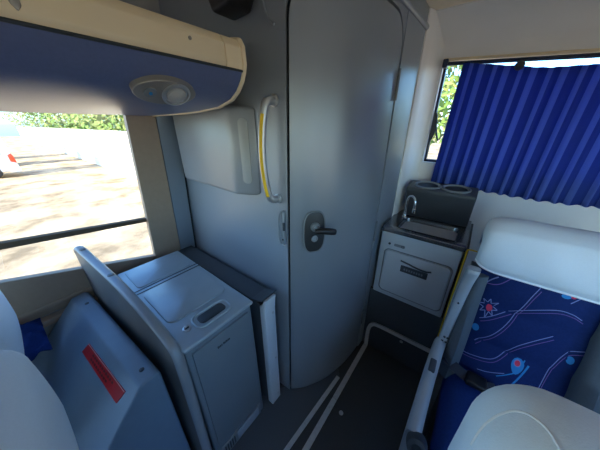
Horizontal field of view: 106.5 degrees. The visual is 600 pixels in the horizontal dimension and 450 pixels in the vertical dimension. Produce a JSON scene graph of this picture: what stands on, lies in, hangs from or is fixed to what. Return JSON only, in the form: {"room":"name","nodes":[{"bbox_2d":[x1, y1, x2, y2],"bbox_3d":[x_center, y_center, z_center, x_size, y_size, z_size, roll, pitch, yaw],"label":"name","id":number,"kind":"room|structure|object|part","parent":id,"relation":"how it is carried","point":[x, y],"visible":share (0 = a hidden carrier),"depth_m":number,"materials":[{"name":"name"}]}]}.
{"room":"coach bus interior","nodes":[
{"label":"coach bus interior","id":0,"kind":"room"},
{"bbox_2d":[31,0,175,361],"bbox_3d":[-2.164,0.648,-0.298,0.263,2.060,6.900,18,29,34],"label":"wall","id":1,"kind":"structure","parent":0,"point":[151,5],"depth_m":0.95,"materials":[{"name":"grey plastic"}]},
{"bbox_2d":[17,287,99,327],"bbox_3d":[-2.606,1.153,-0.640,0.095,0.095,5.140,18,29,34],"label":"trim","id":2,"kind":"structure","parent":1,"relation":"attached to","point":[52,318],"depth_m":1.04,"materials":[{"name":"grey plastic"}]},
{"bbox_2d":[19,318,52,360],"bbox_3d":[-1.154,0.478,0.916,0.190,0.120,0.150,18,29,34],"label":"cloth","id":3,"kind":"object","parent":2,"relation":"on","point":[34,336],"visible":0.41,"depth_m":0.93,"materials":[{"name":"blue fabric"}]},
{"bbox_2d":[0,217,146,249],"bbox_3d":[-2.486,0.664,-0.776,0.106,0.860,5.406,18,29,34],"label":"bar","id":4,"kind":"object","parent":1,"relation":"in","point":[6,244],"depth_m":0.99,"materials":[{"name":"black metal"}]},
{"bbox_2d":[0,115,180,323],"bbox_3d":[-2.446,0.691,-0.715,0.141,0.920,5.525,18,29,34],"label":"trim","id":5,"kind":"structure","parent":1,"relation":"attached to","point":[27,293],"depth_m":1.10,"materials":[{"name":"grey plastic"}]},
{"bbox_2d":[0,0,246,116],"bbox_3d":[-1.503,0.045,-0.424,0.698,0.191,3.517,18,29,34],"label":"luggage rack","id":6,"kind":"object","parent":1,"relation":"attached to","point":[105,57],"visible":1,"depth_m":0.46,"materials":[{"name":"blue plastic"}]},
{"bbox_2d":[129,75,195,105],"bbox_3d":[-0.333,-0.335,0.549,0.078,0.071,0.147,18,29,34],"label":"reading lamp","id":7,"kind":"object","parent":6,"relation":"attached to","point":[174,90],"depth_m":0.53,"materials":[{"name":"grey plastic"}]},
{"bbox_2d":[0,133,443,279],"bbox_3d":[-1.772,-3.345,13.872,160.000,0.200,160.000,18,29,34],"label":"ground","id":8,"kind":"structure","parent":0,"point":[54,190],"depth_m":7.26,"materials":[{"name":"beige sand"}]},
{"bbox_2d":[0,138,21,177],"bbox_3d":[-16.867,-3.344,10.250,1.840,2.750,4.670,18,29,34],"label":"van","id":9,"kind":"object","parent":8,"relation":"on","point":[8,163],"visible":1,"depth_m":11.40,"materials":[{"name":"white metal"}]},
{"bbox_2d":[7,153,16,162],"bbox_3d":[-14.853,-3.443,11.540,0.140,0.467,0.203,18,29,34],"label":"tail lamp","id":10,"kind":"object","parent":9,"relation":"attached to","point":[10,158],"depth_m":11.48,"materials":[{"name":"red plastic"}]},
{"bbox_2d":[2,112,57,126],"bbox_3d":[-52.162,-22.003,43.487,12.644,9.733,9.017,18,29,34],"label":"shrub","id":11,"kind":"object","parent":8,"relation":"on","point":[19,115],"visible":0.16,"depth_m":43.34,"materials":[{"name":"green plant"}]},
{"bbox_2d":[5,112,70,127],"bbox_3d":[-41.807,-18.110,36.527,11.760,8.298,8.485,18,29,34],"label":"shrub","id":12,"kind":"object","parent":8,"relation":"on","point":[26,119],"visible":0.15,"depth_m":34.93,"materials":[{"name":"green plant"}]},
{"bbox_2d":[22,112,88,128],"bbox_3d":[-32.253,-14.460,30.061,9.903,6.905,6.872,18,29,34],"label":"shrub","id":13,"kind":"object","parent":8,"relation":"on","point":[41,115],"visible":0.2,"depth_m":28.72,"materials":[{"name":"green plant"}]},
{"bbox_2d":[41,113,107,129],"bbox_3d":[-24.721,-11.687,24.906,8.004,6.045,5.562,18,29,34],"label":"shrub","id":14,"kind":"object","parent":8,"relation":"on","point":[56,117],"visible":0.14,"depth_m":23.61,"materials":[{"name":"green plant"}]},
{"bbox_2d":[17,127,135,177],"bbox_3d":[-30.507,-10.467,26.855,66.500,2.220,0.300,18,29,34],"label":"wall","id":15,"kind":"structure","parent":8,"relation":"on","point":[108,149],"depth_m":14.88,"materials":[{"name":"white"}]},
{"bbox_2d":[61,113,118,130],"bbox_3d":[-18.545,-9.648,20.587,6.450,5.841,4.629,18,29,34],"label":"shrub","id":16,"kind":"object","parent":8,"relation":"on","point":[84,125],"visible":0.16,"depth_m":19.52,"materials":[{"name":"green plant"}]},
{"bbox_2d":[89,114,125,130],"bbox_3d":[-13.654,-7.723,17.268,5.105,5.034,3.822,18,29,34],"label":"shrub","id":17,"kind":"object","parent":8,"relation":"on","point":[110,121],"visible":0.19,"depth_m":16.09,"materials":[{"name":"green plant"}]},
{"bbox_2d":[117,115,125,128],"bbox_3d":[-9.667,-6.434,14.467,4.506,4.962,3.354,18,29,34],"label":"shrub","id":18,"kind":"object","parent":8,"relation":"on","point":[122,120],"visible":0.02,"depth_m":13.79,"materials":[{"name":"green plant"}]},
{"bbox_2d":[430,65,462,144],"bbox_3d":[4.107,-3.553,8.115,4.002,4.884,3.939,18,29,34],"label":"tree","id":19,"kind":"object","parent":8,"relation":"on","point":[449,86],"visible":0.08,"depth_m":6.90,"materials":[{"name":"green plant"}]},
{"bbox_2d":[158,0,429,389],"bbox_3d":[-0.085,-0.003,1.236,1.438,1.998,0.595,0,24,1],"label":"wall","id":20,"kind":"structure","parent":0,"point":[249,234],"depth_m":1.02,"materials":[{"name":"paint"}]},
{"bbox_2d":[155,115,196,248],"bbox_3d":[-0.710,-0.223,1.308,0.123,0.940,0.101,18,29,34],"label":"trim","id":21,"kind":"structure","parent":20,"relation":"attached to","point":[177,181],"depth_m":1.29,"materials":[{"name":"paint"}]},
{"bbox_2d":[173,105,260,194],"bbox_3d":[-0.404,-0.347,1.024,0.559,0.355,0.056,18,29,34],"label":"wall cover","id":22,"kind":"structure","parent":20,"relation":"attached to","point":[218,148],"depth_m":0.94,"materials":[{"name":"grey plastic"}]},
{"bbox_2d":[179,246,279,403],"bbox_3d":[-0.443,0.580,1.411,0.810,0.790,0.110,18,29,34],"label":"wall ledge","id":23,"kind":"object","parent":20,"relation":"attached to","point":[263,307],"visible":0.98,"depth_m":1.18,"materials":[{"name":"grey plastic"}]},
{"bbox_3d":[-0.150,0.684,1.188,0.045,0.782,0.066,18,29,34],"label":"panel","id":24,"kind":"part","parent":23,"relation":"part of","materials":[{"name":"white plastic"}]},
{"bbox_2d":[209,0,253,19],"bbox_3d":[-0.212,-0.740,0.658,0.137,0.185,0.094,18,29,34],"label":"housing","id":25,"kind":"object","parent":20,"relation":"attached to","point":[231,9],"visible":1,"depth_m":0.68,"materials":[{"name":"black plastic"}]},
{"bbox_2d":[261,0,274,25],"bbox_3d":[-0.097,-0.702,0.639,0.053,0.218,0.008,18,29,34],"label":"trim","id":26,"kind":"structure","parent":20,"relation":"attached to","point":[263,3],"depth_m":0.67,"materials":[{"name":"paint"}]},
{"bbox_2d":[258,94,281,203],"bbox_3d":[-0.114,-0.255,0.811,0.082,0.387,0.040,-18,29,-34],"label":"handle","id":27,"kind":"object","parent":20,"relation":"attached to","point":[272,100],"visible":1,"depth_m":0.77,"materials":[{"name":"grey plastic"}]},
{"bbox_3d":[-0.090,-0.421,0.757,0.040,0.040,0.008,18,29,34],"label":"handle mount","id":28,"kind":"part","parent":27,"relation":"part of","materials":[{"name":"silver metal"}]},
{"bbox_3d":[-0.090,-0.104,0.899,0.040,0.040,0.008,18,29,34],"label":"handle mount","id":29,"kind":"part","parent":27,"relation":"part of","materials":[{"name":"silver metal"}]},
{"bbox_3d":[0.200,0.073,1.125,0.581,1.950,0.091,-14,28,-29],"label":"door frame","id":30,"kind":"part","parent":20,"relation":"part of","materials":[{"name":"black metal"}]},
{"bbox_2d":[289,0,401,388],"bbox_3d":[0.220,0.116,1.094,0.571,1.873,0.150,-14,28,-29],"label":"door","id":31,"kind":"structure","parent":20,"relation":"in","point":[344,55],"depth_m":0.90,"materials":[{"name":"paint"}]},
{"bbox_3d":[0.060,0.031,0.947,0.092,0.184,0.010,-8,25,-17],"label":"lock plate","id":32,"kind":"part","parent":31,"relation":"part of","materials":[{"name":"grey plastic"}]},
{"bbox_3d":[0.102,0.023,0.916,0.090,0.038,0.055,-5,25,-11],"label":"lever","id":33,"kind":"part","parent":31,"relation":"part of","materials":[{"name":"black metal"}]},
{"bbox_2d":[400,0,428,29],"bbox_3d":[0.389,-0.841,0.841,0.050,0.023,0.650,21,32,39],"label":"trim","id":34,"kind":"structure","parent":20,"relation":"attached to","point":[408,4],"depth_m":0.92,"materials":[{"name":"paint"}]},
{"bbox_2d":[280,341,443,449],"bbox_3d":[-1.209,1.922,-0.527,2.680,0.080,6.920,18,29,34],"label":"floor","id":35,"kind":"structure","parent":0,"point":[376,401],"depth_m":1.30,"materials":[{"name":"plastic"}]},
{"bbox_2d":[0,290,24,354],"bbox_3d":[-1.164,0.791,0.595,0.410,1.070,0.792,18,29,34],"label":"seat","id":36,"kind":"object","parent":35,"relation":"on","point":[10,331],"visible":0.56,"depth_m":0.67,"materials":[{"name":"white fabric"}]},
{"bbox_2d":[0,350,78,449],"bbox_3d":[-0.651,0.899,0.286,0.420,1.125,0.792,18,29,34],"label":"seat","id":37,"kind":"object","parent":35,"relation":"on","point":[32,415],"visible":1,"depth_m":0.36,"materials":[{"name":"grey plastic"}]},
{"bbox_2d":[231,368,338,449],"bbox_3d":[-0.585,1.069,1.279,1.078,0.004,1.440,18,29,34],"label":"floor","id":38,"kind":"structure","parent":35,"relation":"on","point":[278,422],"depth_m":1.25,"materials":[{"name":"grey plastic"}]},
{"bbox_2d":[32,292,190,449],"bbox_3d":[-0.865,0.808,0.949,0.712,0.751,0.364,15,28,31],"label":"housing","id":39,"kind":"object","parent":38,"relation":"on","point":[112,396],"visible":0.94,"depth_m":0.80,"materials":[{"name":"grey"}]},
{"bbox_2d":[90,354,113,383],"bbox_3d":[-0.709,0.519,0.799,0.187,0.018,0.015,15,28,30],"label":"print","id":40,"kind":"object","parent":39,"relation":"on","point":[100,365],"depth_m":0.80,"materials":[{"name":"red"}]},
{"bbox_2d":[73,245,211,449],"bbox_3d":[-0.720,0.625,1.057,0.808,0.989,0.053,15,28,31],"label":"partition panel","id":41,"kind":"object","parent":38,"relation":"on","point":[132,315],"visible":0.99,"depth_m":0.88,"materials":[{"name":"grey plastic"}]},
{"bbox_2d":[117,251,262,449],"bbox_3d":[-0.565,0.655,1.217,0.692,0.812,0.310,18,29,34],"label":"refrigerator","id":42,"kind":"object","parent":38,"relation":"on","point":[210,321],"visible":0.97,"depth_m":0.99,"materials":[{"name":"grey plastic"}]},
{"bbox_3d":[-0.569,0.300,1.062,0.682,0.030,0.310,18,29,34],"label":"lid","id":43,"kind":"part","parent":42,"relation":"part of","materials":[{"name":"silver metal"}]},
{"bbox_3d":[-0.304,0.719,1.023,0.021,0.652,0.256,18,29,34],"label":"panel","id":44,"kind":"part","parent":42,"relation":"part of","materials":[{"name":"grey plastic"}]},
{"bbox_3d":[-0.300,1.060,1.171,0.016,0.086,0.240,18,29,34],"label":"vent plate","id":45,"kind":"part","parent":42,"relation":"part of","materials":[{"name":"grey plastic"}]},
{"bbox_2d":[284,376,339,449],"bbox_3d":[-0.028,1.112,1.169,0.022,0.008,0.837,20,31,37],"label":"trim","id":46,"kind":"structure","parent":35,"relation":"on","point":[289,445],"depth_m":1.26,"materials":[{"name":"metal"}]},
{"bbox_2d":[399,217,599,449],"bbox_3d":[0.787,0.632,0.845,0.564,1.156,0.800,18,29,34],"label":"seat","id":47,"kind":"object","parent":35,"relation":"on","point":[527,310],"visible":0.85,"depth_m":0.86,"materials":[{"name":"blue fabric"}]},
{"bbox_3d":[0.516,0.767,0.964,0.052,0.413,0.412,19,30,35],"label":"frame","id":48,"kind":"part","parent":47,"relation":"part of","materials":[{"name":"grey plastic"}]},
{"bbox_3d":[0.785,1.022,0.974,0.380,0.340,0.390,18,29,34],"label":"seat","id":49,"kind":"part","parent":47,"relation":"part of","materials":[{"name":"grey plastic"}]},
{"bbox_2d":[429,374,481,449],"bbox_3d":[0.753,0.828,0.839,0.415,0.184,0.400,18,29,34],"label":"seat cushion","id":50,"kind":"object","parent":47,"relation":"on","point":[456,397],"depth_m":0.89,"materials":[{"name":"blue fabric"}]},
{"bbox_2d":[437,249,476,336],"bbox_3d":[0.816,0.441,1.206,0.040,0.711,0.008,18,29,34],"label":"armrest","id":51,"kind":"object","parent":47,"relation":"attached to","point":[467,250],"visible":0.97,"depth_m":1.16,"materials":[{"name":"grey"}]},
{"bbox_3d":[0.693,0.351,0.980,0.057,0.360,0.128,22,32,40],"label":"armrest","id":52,"kind":"part","parent":47,"relation":"part of","materials":[{"name":"grey plastic"}]},
{"bbox_3d":[0.943,0.415,0.909,0.440,0.700,0.339,18,29,34],"label":"backrest","id":53,"kind":"part","parent":47,"relation":"part of","materials":[{"name":"blue fabric"}]},
{"bbox_2d":[447,384,599,449],"bbox_3d":[0.276,0.908,0.210,0.485,1.170,0.776,18,29,34],"label":"seat","id":54,"kind":"object","parent":35,"relation":"on","point":[507,416],"visible":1,"depth_m":0.29,"materials":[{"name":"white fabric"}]},
{"bbox_2d":[362,286,445,374],"bbox_3d":[0.658,0.705,1.481,0.465,0.505,0.021,18,29,34],"label":"wall","id":55,"kind":"structure","parent":0,"point":[420,326],"depth_m":1.47,"materials":[{"name":"grey plastic"}]},
{"bbox_2d":[302,322,429,449],"bbox_3d":[0.221,1.059,1.000,0.441,0.250,1.432,18,29,34],"label":"trim","id":56,"kind":"structure","parent":55,"relation":"attached to","point":[307,446],"depth_m":1.41,"materials":[{"name":"metal"}]},
{"bbox_2d":[426,0,474,9],"bbox_3d":[-1.131,0.051,-1.414,2.500,0.060,6.940,18,29,34],"label":"ceiling","id":57,"kind":"structure","parent":0,"point":[435,4],"depth_m":1.01,"materials":[{"name":"beige plastic"}]},
{"bbox_2d":[436,224,472,336],"bbox_3d":[0.929,0.490,1.414,0.010,0.952,0.398,18,29,34],"label":"wall","id":58,"kind":"structure","parent":0,"point":[471,228],"depth_m":1.23,"materials":[{"name":"grey plastic"}]},
{"bbox_2d":[417,27,599,314],"bbox_3d":[0.887,-0.157,1.504,2.680,2.060,0.080,18,29,34],"label":"wall","id":59,"kind":"structure","parent":0,"point":[487,206],"depth_m":1.15,"materials":[{"name":"plastic"}]},
{"bbox_2d":[392,8,444,215],"bbox_3d":[0.666,-0.128,1.518,0.130,1.995,0.210,18,29,34],"label":"trim","id":60,"kind":"structure","parent":59,"relation":"attached to","point":[433,49],"depth_m":1.26,"materials":[{"name":"plastic"}]},
{"bbox_2d":[373,195,471,316],"bbox_3d":[0.756,0.133,1.387,0.407,0.617,0.416,18,29,34],"label":"sink","id":61,"kind":"object","parent":59,"relation":"attached to","point":[419,258],"visible":1,"depth_m":1.26,"materials":[{"name":"grey plastic"}]},
{"bbox_3d":[0.641,0.312,1.289,0.335,0.285,0.012,18,29,34],"label":"cabinet door","id":62,"kind":"part","parent":61,"relation":"part of","materials":[{"name":"grey plastic"}]},
{"bbox_2d":[381,209,471,251],"bbox_3d":[0.757,0.003,1.330,0.407,0.026,0.415,18,29,34],"label":"countertop","id":63,"kind":"structure","parent":61,"relation":"on","point":[390,226],"depth_m":1.21,"materials":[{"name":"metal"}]},
{"bbox_2d":[401,195,416,218],"bbox_3d":[0.668,-0.107,1.357,0.035,0.156,0.095,-8,25,-17],"label":"faucet","id":64,"kind":"object","parent":63,"relation":"on","point":[404,216],"depth_m":1.37,"materials":[{"name":"silver metal"}]},
{"bbox_2d":[397,217,459,240],"bbox_3d":[0.728,0.061,1.292,0.293,0.105,0.201,18,29,34],"label":"basin","id":65,"kind":"object","parent":61,"relation":"in","point":[442,231],"depth_m":1.30,"materials":[{"name":"metal"}]},
{"bbox_2d":[403,180,478,226],"bbox_3d":[0.817,-0.133,1.331,0.345,0.219,0.135,18,29,34],"label":"cup holder","id":66,"kind":"object","parent":61,"relation":"on","point":[454,204],"visible":0.98,"depth_m":1.28,"materials":[{"name":"grey plastic"}]},
{"bbox_2d":[427,112,437,148],"bbox_3d":[0.817,-0.563,1.347,0.021,0.210,0.067,-10,26,-21],"label":"tie","id":67,"kind":"object","parent":59,"relation":"attached to","point":[433,130],"visible":1,"depth_m":1.35,"materials":[{"name":"fabric"}]},
{"bbox_2d":[424,48,599,161],"bbox_3d":[1.312,-0.489,0.959,1.324,0.541,0.112,18,29,34],"label":"window","id":68,"kind":"structure","parent":59,"relation":"in","point":[593,50],"depth_m":1.05,"materials":[{"name":"black metal"}]},
{"bbox_2d":[431,60,599,208],"bbox_3d":[1.282,-0.379,0.930,1.206,0.636,0.032,18,29,34],"label":"curtain","id":69,"kind":"object","parent":68,"relation":"hanging from","point":[517,130],"visible":0.98,"depth_m":1.07,"materials":[{"name":"blue fabric"}]},
{"bbox_3d":[1.285,-0.664,0.857,1.303,0.122,0.044,18,29,34],"label":"curtain rail","id":70,"kind":"part","parent":68,"relation":"part of","materials":[{"name":"metal"}]},
{"bbox_2d":[436,0,599,50],"bbox_3d":[1.275,-0.808,0.743,1.500,0.150,0.155,18,29,34],"label":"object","id":71,"kind":"structure","parent":59,"relation":"attached to","point":[477,22],"depth_m":1.00,"materials":[{"name":"plastic"}]}
]}

